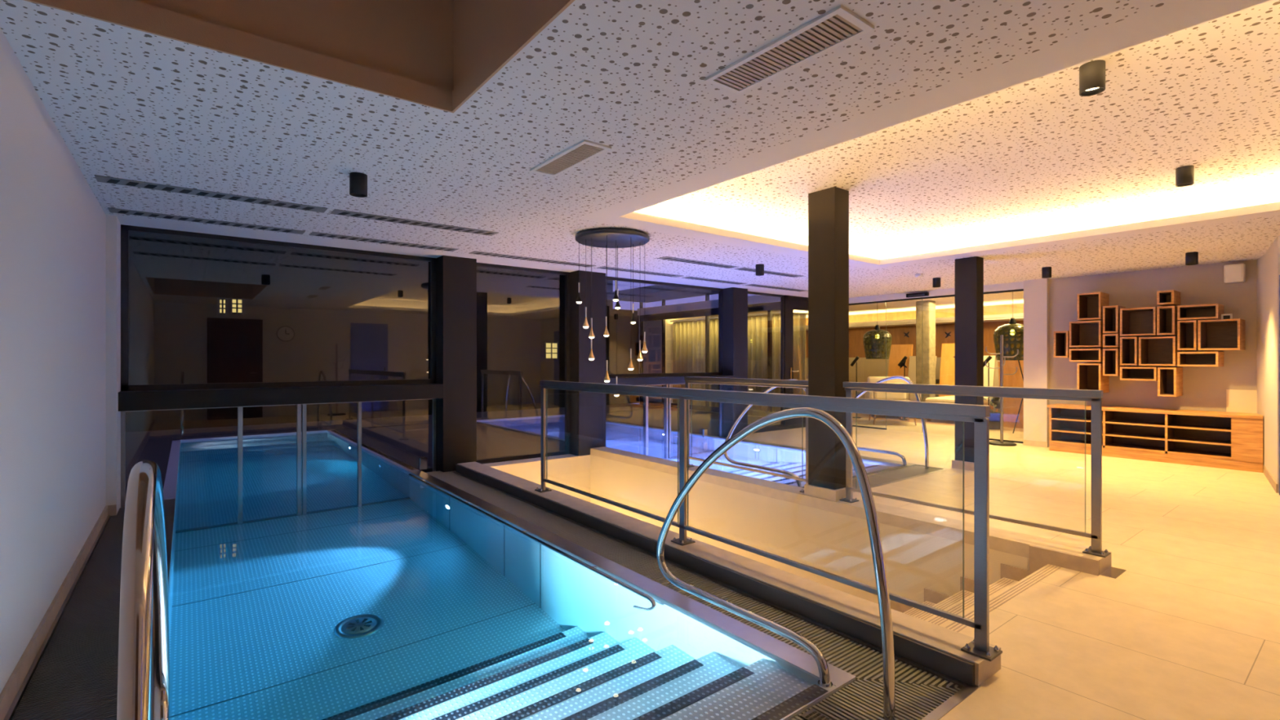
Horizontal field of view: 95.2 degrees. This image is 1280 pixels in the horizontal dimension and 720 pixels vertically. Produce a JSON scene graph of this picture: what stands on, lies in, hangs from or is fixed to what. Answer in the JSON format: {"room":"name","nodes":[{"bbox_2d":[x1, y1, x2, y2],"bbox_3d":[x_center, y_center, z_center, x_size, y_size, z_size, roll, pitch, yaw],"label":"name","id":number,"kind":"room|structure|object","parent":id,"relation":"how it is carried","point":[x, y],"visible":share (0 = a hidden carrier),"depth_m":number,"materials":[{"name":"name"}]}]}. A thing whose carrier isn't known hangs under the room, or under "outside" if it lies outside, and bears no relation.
{"room":"indoor swimming pool","nodes":[
{"label":"indoor swimming pool","id":0,"kind":"room"},
{"bbox_2d":[0,27,120,693],"bbox_3d":[-2.170,0.075,1.779,0.270,2.950,9.270,0,0,-38],"label":"wall","id":1,"kind":"structure","parent":0,"point":[60,251],"depth_m":2.91,"materials":[{"name":"grey paint"}]},
{"bbox_2d":[0,504,116,719],"bbox_3d":[-1.962,1.317,1.674,0.070,0.105,8.650,0,0,-38],"label":"baseboard","id":2,"kind":"structure","parent":1,"relation":"attached to","point":[11,687],"depth_m":2.85,"materials":[{"name":"brown stone"}]},
{"bbox_2d":[133,0,541,91],"bbox_3d":[-0.703,-1.990,1.372,1.670,1.320,2.930,0,0,-38],"label":"ceiling","id":3,"kind":"structure","parent":0,"point":[437,43],"depth_m":2.70,"materials":[{"name":"beige"}]},
{"bbox_2d":[24,0,574,113],"bbox_3d":[-0.703,-1.308,1.372,1.570,0.104,2.830,0,0,-38],"label":"trim","id":4,"kind":"structure","parent":3,"relation":"attached to","point":[131,14],"depth_m":2.42,"materials":[{"name":"beige wood"}]},
{"bbox_2d":[125,403,780,495],"bbox_3d":[-6.408,1.450,9.818,19.900,0.200,8.630,0,0,-38],"label":"ground","id":5,"kind":"structure","parent":0,"point":[405,439],"depth_m":10.79,"materials":[{"name":"grey tile"}]},
{"bbox_2d":[125,231,639,432],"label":"window","id":6,"kind":"structure","parent":5,"relation":"on","point":[309,315],"depth_m":12.85,"materials":[{"name":"black"}]},
{"bbox_2d":[543,341,558,359],"bbox_3d":[-2.478,-0.260,16.337,0.440,0.500,0.040,0,0,-38],"label":"house window","id":7,"kind":"structure","parent":6,"relation":"attached to","point":[550,350],"depth_m":16.31,"materials":[{"name":"yellow glass"}]},
{"bbox_2d":[435,255,476,471],"bbox_3d":[-2.309,0.045,7.288,0.420,2.610,0.350,0,0,-38],"label":"pier","id":8,"kind":"object","parent":5,"relation":"on","point":[455,277],"visible":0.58,"depth_m":7.14,"materials":[{"name":"black paint"}]},
{"bbox_2d":[120,398,435,507],"bbox_3d":[-3.681,1.540,6.332,2.920,2.160,0.080,0,0,-38],"label":"railing","id":9,"kind":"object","parent":8,"relation":"attached to","point":[423,461],"depth_m":6.31,"materials":[{"name":"metal"}]},
{"bbox_2d":[118,383,443,411],"bbox_3d":[-3.626,0.375,6.249,2.935,0.170,0.320,0,0,-38],"label":"beam","id":10,"kind":"structure","parent":8,"relation":"attached to","point":[144,400],"depth_m":5.93,"materials":[{"name":"black metal"}]},
{"bbox_2d":[120,224,435,391],"bbox_3d":[-3.690,-0.485,6.344,2.920,1.550,0.050,0,0,-38],"label":"window frame","id":11,"kind":"structure","parent":10,"relation":"on","point":[125,229],"depth_m":5.96,"materials":[{"name":"black metal"}]},
{"bbox_2d":[476,262,569,463],"bbox_3d":[-1.615,0.045,7.952,1.490,2.610,0.050,0,0,-38],"label":"window","id":12,"kind":"structure","parent":8,"relation":"attached to","point":[566,274],"depth_m":8.36,"materials":[{"name":"black metal"}]},
{"bbox_2d":[151,429,856,719],"bbox_3d":[-3.478,2.018,6.160,2.450,1.344,11.200,0,0,-38],"label":"swimming pool","id":13,"kind":"object","parent":5,"relation":"in","point":[795,659],"visible":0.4,"depth_m":3.35,"materials":[{"name":"metal"}]},
{"bbox_2d":[3,471,981,719],"bbox_3d":[-1.726,1.429,3.891,3.160,0.162,6.175,0,0,-38],"label":"gutter","id":14,"kind":"object","parent":13,"relation":"attached to","point":[966,690],"depth_m":2.78,"materials":[{"name":"black"}]},
{"bbox_2d":[116,460,169,719],"bbox_3d":[-1.185,0.827,1.418,0.060,1.247,1.397,0,0,-38],"label":"pool handrail","id":15,"kind":"object","parent":14,"relation":"on","point":[144,589],"visible":1,"depth_m":1.01,"materials":[{"name":"silver metal"}]},
{"bbox_2d":[656,407,895,719],"bbox_3d":[0.528,0.827,2.747,0.060,1.247,1.397,0,0,-38],"label":"pool handrail","id":16,"kind":"object","parent":14,"relation":"on","point":[885,612],"visible":0.98,"depth_m":2.43,"materials":[{"name":"silver metal"}]},
{"bbox_2d":[800,708,832,719],"bbox_3d":[0.721,1.364,2.134,0.075,0.031,0.270,0,0,-38],"label":"grille","id":17,"kind":"object","parent":14,"relation":"in","point":[811,714],"visible":1,"depth_m":2.21,"materials":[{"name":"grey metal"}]},
{"bbox_2d":[168,431,818,719],"bbox_3d":[-3.477,2.016,6.143,2.230,1.288,11.070,0,0,-38],"label":"pool water","id":18,"kind":"object","parent":13,"relation":"in","point":[382,595],"visible":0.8,"depth_m":3.07,"materials":[{"name":"blue liquid"}]},
{"bbox_2d":[408,473,656,606],"bbox_3d":[-1.325,1.380,5.055,0.142,0.084,4.586,0,0,-38],"label":"grab rail","id":19,"kind":"object","parent":13,"relation":"attached to","point":[647,597],"visible":0.77,"depth_m":4.16,"materials":[{"name":"silver metal"}]},
{"bbox_2d":[569,270,605,456],"bbox_3d":[-0.784,0.045,8.471,0.460,2.610,0.350,0,0,-38],"label":"pier","id":20,"kind":"object","parent":5,"relation":"on","point":[587,409],"visible":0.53,"depth_m":8.30,"materials":[{"name":"black paint"}]},
{"bbox_2d":[605,375,733,385],"bbox_3d":[0.463,0.325,9.418,2.670,0.110,0.320,0,0,-38],"label":"beam","id":21,"kind":"structure","parent":20,"relation":"attached to","point":[661,380],"depth_m":9.01,"materials":[{"name":"black metal"}]},
{"bbox_2d":[643,382,723,446],"bbox_3d":[0.401,1.500,9.497,2.670,2.240,0.080,0,0,-38],"label":"window","id":22,"kind":"structure","parent":20,"relation":"attached to","point":[667,402],"depth_m":9.52,"materials":[{"name":"metal"}]},
{"bbox_2d":[476,414,915,488],"bbox_3d":[-0.126,2.018,10.258,2.450,1.344,8.830,0,0,-38],"label":"swimming pool","id":23,"kind":"object","parent":5,"relation":"in","point":[900,465],"visible":0.05,"depth_m":9.49,"materials":[{"name":"metal"}]},
{"bbox_2d":[480,415,897,486],"bbox_3d":[-0.125,2.016,10.240,2.230,1.288,8.700,0,0,-38],"label":"pool water","id":24,"kind":"object","parent":23,"relation":"in","point":[620,437],"visible":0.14,"depth_m":9.05,"materials":[{"name":"blue liquid"}]},
{"bbox_2d":[724,436,948,492],"bbox_3d":[1.582,1.429,7.961,2.715,0.162,3.895,0,0,-38],"label":"gutter","id":25,"kind":"object","parent":23,"relation":"attached to","point":[917,464],"depth_m":6.94,"materials":[{"name":"black"}]},
{"bbox_2d":[724,378,805,487],"bbox_3d":[1.433,0.827,6.459,0.060,1.247,1.397,0,0,-38],"label":"pool handrail","id":26,"kind":"object","parent":25,"relation":"on","point":[748,406],"visible":0.44,"depth_m":6.67,"materials":[{"name":"silver metal"}]},
{"bbox_2d":[854,375,928,469],"bbox_3d":[3.148,0.827,7.789,0.060,1.247,1.397,0,0,-38],"label":"pool handrail","id":27,"kind":"object","parent":25,"relation":"on","point":[923,422],"visible":0.52,"depth_m":7.47,"materials":[{"name":"silver metal"}]},
{"bbox_2d":[481,453,590,502],"bbox_3d":[-1.474,2.500,7.885,1.730,2.300,0.270,0,0,-38],"label":"wall","id":28,"kind":"structure","parent":0,"point":[571,470],"depth_m":8.01,"materials":[{"name":"beige"}]},
{"bbox_2d":[0,0,1279,297],"bbox_3d":[2.326,-1.295,5.283,11.350,0.070,9.200,0,0,-38],"label":"ceiling","id":29,"kind":"structure","parent":0,"point":[628,77],"depth_m":3.13,"materials":[{"name":"paint"}]},
{"bbox_2d":[107,207,305,234],"bbox_3d":[-3.883,-1.256,5.328,1.430,0.007,0.180,0,0,-38],"label":"ceiling vent","id":30,"kind":"object","parent":29,"relation":"in","point":[111,210],"visible":1,"depth_m":5.27,"materials":[{"name":"grey metal"}]},
{"bbox_2d":[93,174,328,213],"bbox_3d":[-3.204,-1.256,4.476,1.420,0.007,0.180,0,0,-38],"label":"ceiling vent","id":31,"kind":"object","parent":29,"relation":"in","point":[99,178],"visible":1,"depth_m":4.40,"materials":[{"name":"grey metal"}]},
{"bbox_2d":[349,172,367,197],"bbox_3d":[-1.913,-1.190,3.970,0.110,0.140,0.110,0,0,-38],"label":"ceiling spotlight","id":32,"kind":"object","parent":29,"relation":"in","point":[357,180],"visible":1,"depth_m":3.93,"materials":[{"name":"black metal"}]},
{"bbox_2d":[309,231,457,251],"bbox_3d":[-2.694,-1.256,6.250,1.460,0.007,0.180,0,0,-38],"label":"ceiling vent","id":33,"kind":"object","parent":29,"relation":"in","point":[313,233],"visible":1,"depth_m":6.19,"materials":[{"name":"grey metal"}]},
{"bbox_2d":[330,208,497,235],"bbox_3d":[-2.026,-1.256,5.388,1.460,0.007,0.180,0,0,-38],"label":"ceiling vent","id":34,"kind":"object","parent":29,"relation":"in","point":[335,211],"visible":1,"depth_m":5.33,"materials":[{"name":"grey metal"}]},
{"bbox_2d":[468,250,595,267],"bbox_3d":[-1.302,-1.256,7.328,1.680,0.007,0.180,0,0,-38],"label":"ceiling vent","id":35,"kind":"object","parent":29,"relation":"in","point":[474,251],"visible":1,"depth_m":7.26,"materials":[{"name":"grey metal"}]},
{"bbox_2d":[529,139,611,177],"bbox_3d":[-0.449,-1.254,3.656,0.190,0.012,0.670,0,0,-38],"label":"ceiling vent","id":36,"kind":"object","parent":29,"relation":"in","point":[584,150],"visible":1,"depth_m":3.62,"materials":[{"name":"white plastic"}]},
{"bbox_2d":[575,227,649,396],"bbox_3d":[-0.278,-0.436,5.908,0.750,1.648,0.750,0,0,-38],"label":"pendant","id":37,"kind":"object","parent":29,"relation":"hanging from","point":[603,237],"visible":0.98,"depth_m":5.82,"materials":[{"name":"black"}]},
{"bbox_2d":[605,275,723,377],"bbox_3d":[0.392,-0.495,9.508,2.670,1.530,0.050,0,0,-38],"label":"window","id":38,"kind":"structure","parent":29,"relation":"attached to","point":[720,291],"depth_m":9.90,"materials":[{"name":"black"}]},
{"bbox_2d":[657,256,737,268],"bbox_3d":[0.772,-1.256,7.557,1.280,0.007,0.180,0,0,-38],"label":"ceiling vent","id":39,"kind":"object","parent":29,"relation":"in","point":[667,258],"visible":1,"depth_m":7.51,"materials":[{"name":"grey metal"}]},
{"bbox_2d":[704,4,874,94],"bbox_3d":[0.587,-1.254,2.410,0.220,0.012,0.690,0,0,-38],"label":"ceiling vent","id":40,"kind":"object","parent":29,"relation":"in","point":[838,26],"visible":1,"depth_m":2.36,"materials":[{"name":"white plastic"}]},
{"bbox_2d":[639,315,711,404],"bbox_3d":[2.326,-0.075,19.010,5.030,2.950,1.200,0,0,-38],"label":"wall","id":41,"kind":"structure","parent":0,"point":[652,358],"depth_m":17.27,"materials":[{"name":"beige"}]},
{"bbox_2d":[605,284,780,416],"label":"window","id":42,"kind":"structure","parent":41,"relation":"in","point":[653,293],"depth_m":15.47,"materials":[{"name":"black metal"}]},
{"bbox_2d":[719,287,747,437],"bbox_3d":[1.655,0.045,10.361,0.370,2.610,0.350,0,0,-38],"label":"pier","id":43,"kind":"object","parent":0,"point":[735,299],"visible":0.68,"depth_m":10.21,"materials":[{"name":"black paint"}]},
{"bbox_2d":[637,290,1023,318],"bbox_3d":[5.976,-1.450,14.122,5.250,0.200,13.000,0,0,-38],"label":"ceiling","id":44,"kind":"structure","parent":0,"point":[1005,298],"depth_m":14.74,"materials":[{"name":"white paint"}]},
{"bbox_2d":[670,317,705,322],"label":"rail","id":45,"kind":"object","parent":44,"relation":"attached to","point":[701,318],"depth_m":16.37,"materials":[{"name":"white paint"}]},
{"bbox_2d":[672,320,705,373],"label":"curtain","id":46,"kind":"object","parent":45,"relation":"hanging from","point":[688,346],"depth_m":16.49,"materials":[{"name":"beige fabric"}]},
{"bbox_2d":[709,316,718,319],"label":"rail","id":47,"kind":"object","parent":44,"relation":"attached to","point":[712,317],"depth_m":15.65,"materials":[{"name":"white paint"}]},
{"bbox_2d":[709,319,718,372],"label":"curtain","id":48,"kind":"object","parent":47,"relation":"hanging from","point":[713,323],"depth_m":15.78,"materials":[{"name":"beige fabric"}]},
{"bbox_2d":[747,312,767,316],"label":"rail","id":49,"kind":"object","parent":44,"relation":"attached to","point":[748,315],"depth_m":14.43,"materials":[{"name":"white paint"}]},
{"bbox_2d":[747,315,767,378],"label":"curtain","id":50,"kind":"object","parent":49,"relation":"hanging from","point":[757,325],"depth_m":14.52,"materials":[{"name":"beige fabric"}]},
{"bbox_2d":[772,311,780,315],"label":"rail","id":51,"kind":"object","parent":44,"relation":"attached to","point":[773,313],"depth_m":13.98,"materials":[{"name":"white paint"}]},
{"bbox_2d":[772,314,780,379],"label":"curtain","id":52,"kind":"object","parent":51,"relation":"hanging from","point":[775,317],"depth_m":14.08,"materials":[{"name":"beige fabric"}]},
{"bbox_2d":[793,310,808,312],"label":"rail","id":53,"kind":"object","parent":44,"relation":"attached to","point":[794,311],"depth_m":13.48,"materials":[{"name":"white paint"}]},
{"bbox_2d":[793,312,805,380],"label":"curtain","id":54,"kind":"object","parent":53,"relation":"hanging from","point":[799,318],"depth_m":13.53,"materials":[{"name":"beige fabric"}]},
{"bbox_2d":[862,324,892,359],"bbox_3d":[5.309,-0.686,13.065,0.600,1.328,0.600,0,0,-38],"label":"pendant lamp","id":55,"kind":"object","parent":44,"relation":"hanging from","point":[871,335],"visible":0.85,"depth_m":12.88,"materials":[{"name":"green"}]},
{"bbox_2d":[993,292,1023,360],"bbox_3d":[6.713,-0.671,10.519,0.600,1.358,0.600,0,0,-38],"label":"pendant lamp","id":56,"kind":"object","parent":44,"relation":"hanging from","point":[1011,328],"visible":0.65,"depth_m":10.36,"materials":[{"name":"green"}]},
{"bbox_2d":[590,454,1111,604],"bbox_3d":[1.102,2.500,6.168,0.240,2.300,6.140,0,0,-38],"label":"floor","id":57,"kind":"structure","parent":0,"point":[831,542],"depth_m":5.45,"materials":[{"name":"beige"}]},
{"bbox_2d":[805,303,1023,357],"bbox_3d":[7.972,-0.075,15.669,0.200,2.950,13.000,0,0,-38],"label":"wall","id":58,"kind":"structure","parent":0,"point":[855,335],"depth_m":16.07,"materials":[{"name":"paint"}]},
{"bbox_2d":[805,312,1023,330],"bbox_3d":[7.597,-1.010,15.378,0.750,0.120,13.000,0,0,-38],"label":"trim","id":59,"kind":"structure","parent":58,"relation":"attached to","point":[1018,317],"depth_m":15.29,"materials":[{"name":"white paint"}]},
{"bbox_2d":[635,0,1279,259],"bbox_3d":[3.018,-1.465,4.471,4.950,0.270,5.670,0,0,-38],"label":"ceiling","id":60,"kind":"structure","parent":0,"point":[1037,157],"depth_m":4.57,"materials":[{"name":"paint"}]},
{"bbox_2d":[1079,59,1105,96],"bbox_3d":[2.377,-1.480,3.070,0.110,0.140,0.110,0,0,-38],"label":"ceiling spotlight","id":61,"kind":"object","parent":60,"relation":"in","point":[1091,73],"visible":1,"depth_m":3.04,"materials":[{"name":"black metal"}]},
{"bbox_2d":[1175,165,1194,186],"bbox_3d":[4.388,-1.480,4.704,0.110,0.140,0.110,0,0,-38],"label":"ceiling spotlight","id":62,"kind":"object","parent":60,"relation":"in","point":[1184,175],"visible":1,"depth_m":4.67,"materials":[{"name":"black metal"}]},
{"bbox_2d":[642,404,1279,719],"bbox_3d":[2.444,1.450,9.612,16.760,0.200,15.800,0,0,-38],"label":"floor","id":63,"kind":"structure","parent":0,"point":[1184,624],"depth_m":3.48,"materials":[{"name":"beige tile"}]},
{"bbox_2d":[590,446,1111,576],"bbox_3d":[1.185,1.403,6.062,0.300,0.295,5.870,0,0,-38],"label":"stone curb","id":64,"kind":"object","parent":63,"relation":"on","point":[1041,552],"visible":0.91,"depth_m":4.67,"materials":[{"name":"beige stone"}]},
{"bbox_2d":[684,376,808,493],"bbox_3d":[1.079,0.725,6.214,0.120,1.060,1.820,0,0,-38],"label":"glass railing","id":65,"kind":"object","parent":64,"relation":"on","point":[802,384],"visible":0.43,"depth_m":6.09,"materials":[{"name":"metal"}]},
{"bbox_2d":[804,186,853,501],"bbox_3d":[1.740,-0.147,5.394,0.270,2.805,0.335,0,0,-38],"label":"square column","id":66,"kind":"structure","parent":64,"relation":"on","point":[828,208],"depth_m":5.30,"materials":[{"name":"black paint"}]},
{"bbox_2d":[839,382,1111,557],"bbox_3d":[2.412,0.725,4.495,0.120,1.060,1.910,0,0,-38],"label":"glass railing","id":67,"kind":"object","parent":64,"relation":"on","point":[1095,397],"visible":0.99,"depth_m":4.12,"materials":[{"name":"metal"}]},
{"bbox_2d":[864,376,920,425],"bbox_3d":[5.421,0.863,12.609,1.012,0.980,1.068,0,0,15],"label":"armchair","id":68,"kind":"object","parent":63,"relation":"on","point":[868,394],"visible":0.35,"depth_m":12.73,"materials":[{"name":"beige fabric"}]},
{"bbox_2d":[874,382,906,399],"bbox_3d":[5.472,0.683,12.792,0.644,0.368,0.223,0,0,15],"label":"cushion","id":69,"kind":"object","parent":68,"relation":"on","point":[877,395],"depth_m":12.70,"materials":[{"name":"beige fabric"}]},
{"bbox_2d":[805,357,999,412],"bbox_3d":[7.977,0.640,15.091,0.100,1.420,11.880,0,0,-38],"label":"upholstered panel","id":70,"kind":"object","parent":63,"relation":"on","point":[866,368],"visible":0.02,"depth_m":16.80,"materials":[{"name":"beige fabric"}]},
{"bbox_2d":[871,344,936,418],"bbox_3d":[6.278,0.475,14.305,1.850,1.750,1.260,0,0,-38],"label":"lounge chair","id":71,"kind":"object","parent":63,"relation":"on","point":[897,353],"visible":0.09,"depth_m":15.00,"materials":[{"name":"orange wood"}]},
{"bbox_2d":[915,300,935,419],"bbox_3d":[6.560,0.000,13.410,0.300,2.700,0.320,0,0,-38],"label":"concrete column","id":72,"kind":"structure","parent":63,"relation":"on","point":[925,309],"depth_m":13.29,"materials":[{"name":"beige concrete"}]},
{"bbox_2d":[924,343,995,421],"bbox_3d":[7.092,0.475,13.253,1.850,1.750,1.260,0,0,-38],"label":"lounge chair","id":73,"kind":"object","parent":63,"relation":"on","point":[947,376],"visible":0.29,"depth_m":13.98,"materials":[{"name":"orange wood"}]},
{"bbox_2d":[951,256,983,471],"bbox_3d":[4.087,0.045,7.255,0.240,2.610,0.310,0,0,-38],"label":"square column","id":74,"kind":"structure","parent":63,"relation":"on","point":[969,271],"depth_m":7.18,"materials":[{"name":"black paint"}]},
{"bbox_2d":[890,563,1061,631],"bbox_3d":[1.146,2.409,4.503,1.720,2.122,3.066,0,0,-38],"label":"staircase","id":75,"kind":"structure","parent":63,"relation":"attached to","point":[1010,575],"depth_m":3.99,"materials":[{"name":"beige tile"}]},
{"bbox_2d":[983,396,1013,429],"bbox_3d":[6.964,0.952,11.455,0.662,0.796,0.580,0,0,-38],"label":"potted plant","id":76,"kind":"object","parent":63,"relation":"on","point":[994,418],"visible":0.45,"depth_m":11.34,"materials":[{"name":"green plant"}]},
{"bbox_2d":[985,334,1018,446],"bbox_3d":[5.785,0.475,9.349,0.400,1.750,0.410,0,0,-38],"label":"coat stand","id":77,"kind":"object","parent":63,"relation":"on","point":[1001,442],"visible":0.98,"depth_m":9.32,"materials":[{"name":"black metal"}]},
{"bbox_2d":[996,339,1023,428],"bbox_3d":[8.256,0.475,11.752,1.850,1.750,1.260,0,0,-38],"label":"bed","id":78,"kind":"object","parent":63,"relation":"on","point":[1010,415],"visible":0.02,"depth_m":11.57,"materials":[{"name":"orange wood"}]},
{"bbox_2d":[1023,278,1048,447],"bbox_3d":[6.349,0.000,9.274,0.400,2.800,0.320,0,0,-38],"label":"wall pier","id":79,"kind":"object","parent":63,"relation":"on","point":[1036,292],"visible":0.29,"depth_m":9.13,"materials":[{"name":"grey paint"}]},
{"bbox_2d":[1047,403,1263,472],"bbox_3d":[6.935,1.010,7.985,0.435,0.680,2.215,0,0,-38],"label":"shelf unit","id":80,"kind":"object","parent":63,"relation":"on","point":[1234,441],"visible":0.94,"depth_m":7.78,"materials":[{"name":"brown wood"}]},
{"bbox_2d":[1226,389,1257,413],"bbox_3d":[7.661,0.525,7.406,0.015,0.290,0.320,0,0,-38],"label":"box","id":81,"kind":"object","parent":80,"relation":"on","point":[1237,400],"depth_m":7.42,"materials":[{"name":"beige"}]},
{"bbox_2d":[848,259,1257,412],"bbox_3d":[5.920,0.000,9.909,0.300,2.800,6.330,0,0,-38],"label":"wall","id":82,"kind":"structure","parent":0,"point":[1204,388],"depth_m":8.02,"materials":[{"name":"beige paint"}]},
{"bbox_2d":[752,422,805,433],"bbox_3d":[2.884,1.310,11.452,2.910,0.080,0.090,0,0,-38],"label":"trim","id":83,"kind":"structure","parent":82,"relation":"attached to","point":[797,425],"depth_m":11.27,"materials":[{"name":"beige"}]},
{"bbox_2d":[747,291,784,427],"bbox_3d":[2.265,0.020,10.960,1.330,2.560,0.050,0,0,-38],"label":"window","id":84,"kind":"structure","parent":83,"relation":"on","point":[782,296],"depth_m":11.33,"materials":[{"name":"black metal"}]},
{"bbox_2d":[784,288,1023,443],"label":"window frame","id":85,"kind":"structure","parent":82,"relation":"in","point":[791,302],"depth_m":11.43,"materials":[{"name":"black paint"}]},
{"bbox_2d":[1053,330,1076,357],"bbox_3d":[6.374,-0.231,8.752,0.400,0.391,0.176,0,0,-38],"label":"box shelf","id":86,"kind":"object","parent":82,"relation":"attached to","point":[1061,339],"visible":0.7,"depth_m":8.71,"materials":[{"name":"brown wood"}]},
{"bbox_2d":[1069,348,1102,361],"bbox_3d":[6.553,-0.068,8.522,0.400,0.188,0.372,0,0,-38],"label":"box shelf","id":87,"kind":"object","parent":82,"relation":"attached to","point":[1075,354],"visible":0.77,"depth_m":8.58,"materials":[{"name":"brown wood"}]},
{"bbox_2d":[1069,320,1106,347],"bbox_3d":[6.553,-0.373,8.522,0.400,0.374,0.372,0,0,-38],"label":"box shelf","id":88,"kind":"object","parent":82,"relation":"attached to","point":[1082,334],"visible":0.77,"depth_m":8.61,"materials":[{"name":"brown wood"}]},
{"bbox_2d":[1077,292,1109,320],"bbox_3d":[6.582,-0.769,8.484,0.400,0.382,0.275,0,0,-38],"label":"box shelf","id":89,"kind":"object","parent":82,"relation":"attached to","point":[1090,305],"visible":0.86,"depth_m":8.53,"materials":[{"name":"brown wood"}]},
{"bbox_2d":[1077,363,1109,392],"bbox_3d":[6.582,0.259,8.484,0.400,0.419,0.275,0,0,-38],"label":"box shelf","id":90,"kind":"object","parent":82,"relation":"attached to","point":[1090,375],"visible":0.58,"depth_m":8.55,"materials":[{"name":"brown wood"}]},
{"bbox_2d":[1102,333,1125,347],"bbox_3d":[6.733,-0.271,8.290,0.400,0.186,0.167,0,0,-38],"label":"box shelf","id":91,"kind":"object","parent":82,"relation":"attached to","point":[1109,340],"visible":0.78,"depth_m":8.22,"materials":[{"name":"brown wood"}]},
{"bbox_2d":[1102,305,1125,333],"bbox_3d":[6.733,-0.568,8.290,0.400,0.380,0.167,0,0,-38],"label":"box shelf","id":92,"kind":"object","parent":82,"relation":"attached to","point":[1111,314],"visible":0.85,"depth_m":8.26,"materials":[{"name":"brown wood"}]},
{"bbox_2d":[1102,348,1125,376],"bbox_3d":[6.733,0.032,8.290,0.400,0.380,0.167,0,0,-38],"label":"box shelf","id":93,"kind":"object","parent":82,"relation":"attached to","point":[1111,357],"visible":0.78,"depth_m":8.23,"materials":[{"name":"brown wood"}]},
{"bbox_2d":[1120,337,1138,365],"bbox_3d":[6.854,-0.121,8.133,0.400,0.388,0.181,0,0,-38],"label":"box shelf","id":94,"kind":"object","parent":82,"relation":"attached to","point":[1129,346],"visible":0.78,"depth_m":8.11,"materials":[{"name":"brown wood"}]},
{"bbox_2d":[1120,306,1159,336],"bbox_3d":[6.914,-0.521,8.056,0.400,0.378,0.375,0,0,-38],"label":"box shelf","id":95,"kind":"object","parent":82,"relation":"attached to","point":[1134,322],"visible":0.77,"depth_m":8.13,"materials":[{"name":"brown wood"}]},
{"bbox_2d":[1120,366,1163,381],"bbox_3d":[6.916,0.187,8.053,0.400,0.184,0.383,0,0,-38],"label":"box shelf","id":96,"kind":"object","parent":82,"relation":"attached to","point":[1126,373],"visible":0.78,"depth_m":8.09,"materials":[{"name":"brown wood"}]},
{"bbox_2d":[1138,336,1182,365],"bbox_3d":[7.036,-0.116,7.899,0.400,0.386,0.370,0,0,-38],"label":"box shelf","id":97,"kind":"object","parent":82,"relation":"attached to","point":[1160,350],"visible":0.81,"depth_m":7.98,"materials":[{"name":"brown wood"}]},
{"bbox_2d":[1156,306,1179,335],"bbox_3d":[7.092,-0.520,7.827,0.400,0.376,0.174,0,0,-38],"label":"box shelf","id":98,"kind":"object","parent":82,"relation":"attached to","point":[1166,316],"visible":0.79,"depth_m":7.79,"materials":[{"name":"brown wood"}]},
{"bbox_2d":[1156,289,1180,306],"bbox_3d":[7.090,-0.825,7.830,0.400,0.182,0.167,0,0,-38],"label":"box shelf","id":99,"kind":"object","parent":82,"relation":"attached to","point":[1172,297],"visible":0.98,"depth_m":7.78,"materials":[{"name":"brown wood"}]},
{"bbox_2d":[1157,367,1182,396],"bbox_3d":[7.099,0.290,7.818,0.400,0.382,0.183,0,0,-38],"label":"box shelf","id":100,"kind":"object","parent":82,"relation":"attached to","point":[1170,380],"visible":1,"depth_m":7.79,"materials":[{"name":"brown wood"}]},
{"bbox_2d":[1177,320,1198,350],"bbox_3d":[7.218,-0.319,7.664,0.400,0.380,0.180,0,0,-38],"label":"box shelf","id":101,"kind":"object","parent":82,"relation":"attached to","point":[1187,331],"visible":0.8,"depth_m":7.62,"materials":[{"name":"brown wood"}]},
{"bbox_2d":[1177,303,1223,320],"bbox_3d":[7.280,-0.615,7.584,0.400,0.185,0.382,0,0,-38],"label":"box shelf","id":102,"kind":"object","parent":82,"relation":"attached to","point":[1210,311],"visible":0.95,"depth_m":7.61,"materials":[{"name":"brown wood"}]},
{"bbox_2d":[1177,351,1223,366],"bbox_3d":[7.280,-0.011,7.584,0.400,0.188,0.382,0,0,-38],"label":"box shelf","id":103,"kind":"object","parent":82,"relation":"attached to","point":[1184,358],"visible":1,"depth_m":7.62,"materials":[{"name":"brown wood"}]},
{"bbox_2d":[1198,318,1244,350],"bbox_3d":[7.399,-0.316,7.431,0.400,0.383,0.376,0,0,-38],"label":"box shelf","id":104,"kind":"object","parent":82,"relation":"attached to","point":[1216,334],"visible":1,"depth_m":7.49,"materials":[{"name":"brown wood"}]},
{"bbox_2d":[1223,263,1245,284],"bbox_3d":[7.548,-1.094,7.411,0.188,0.230,0.180,0,0,-38],"label":"wall speaker","id":105,"kind":"object","parent":82,"relation":"attached to","point":[1236,273],"visible":1,"depth_m":7.35,"materials":[{"name":"white plastic"}]},
{"bbox_2d":[1257,235,1279,493],"bbox_3d":[7.994,0.000,5.725,2.150,2.800,2.855,0,0,-38],"label":"wall","id":106,"kind":"structure","parent":0,"point":[1268,264],"depth_m":6.57,"materials":[{"name":"grey paint"}]},
{"bbox_3d":[-0.415,2.500,4.942,0.200,2.300,6.220,0,0,-38],"label":"wall","id":107,"kind":"structure","parent":0,"visible":0},
{"bbox_2d":[455,462,1000,685],"bbox_3d":[-0.326,1.302,4.808,0.244,0.095,5.900,0,0,-38],"label":"stone curb","id":108,"kind":"object","parent":107,"relation":"on","point":[935,647],"visible":0.98,"depth_m":3.27,"materials":[{"name":"grey stone"}]},
{"bbox_2d":[534,380,1002,661],"bbox_3d":[0.270,0.725,4.059,0.120,1.060,4.035,0,0,-38],"label":"glass railing","id":109,"kind":"object","parent":108,"relation":"on","point":[980,646],"visible":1,"depth_m":2.92,"materials":[{"name":"metal"}]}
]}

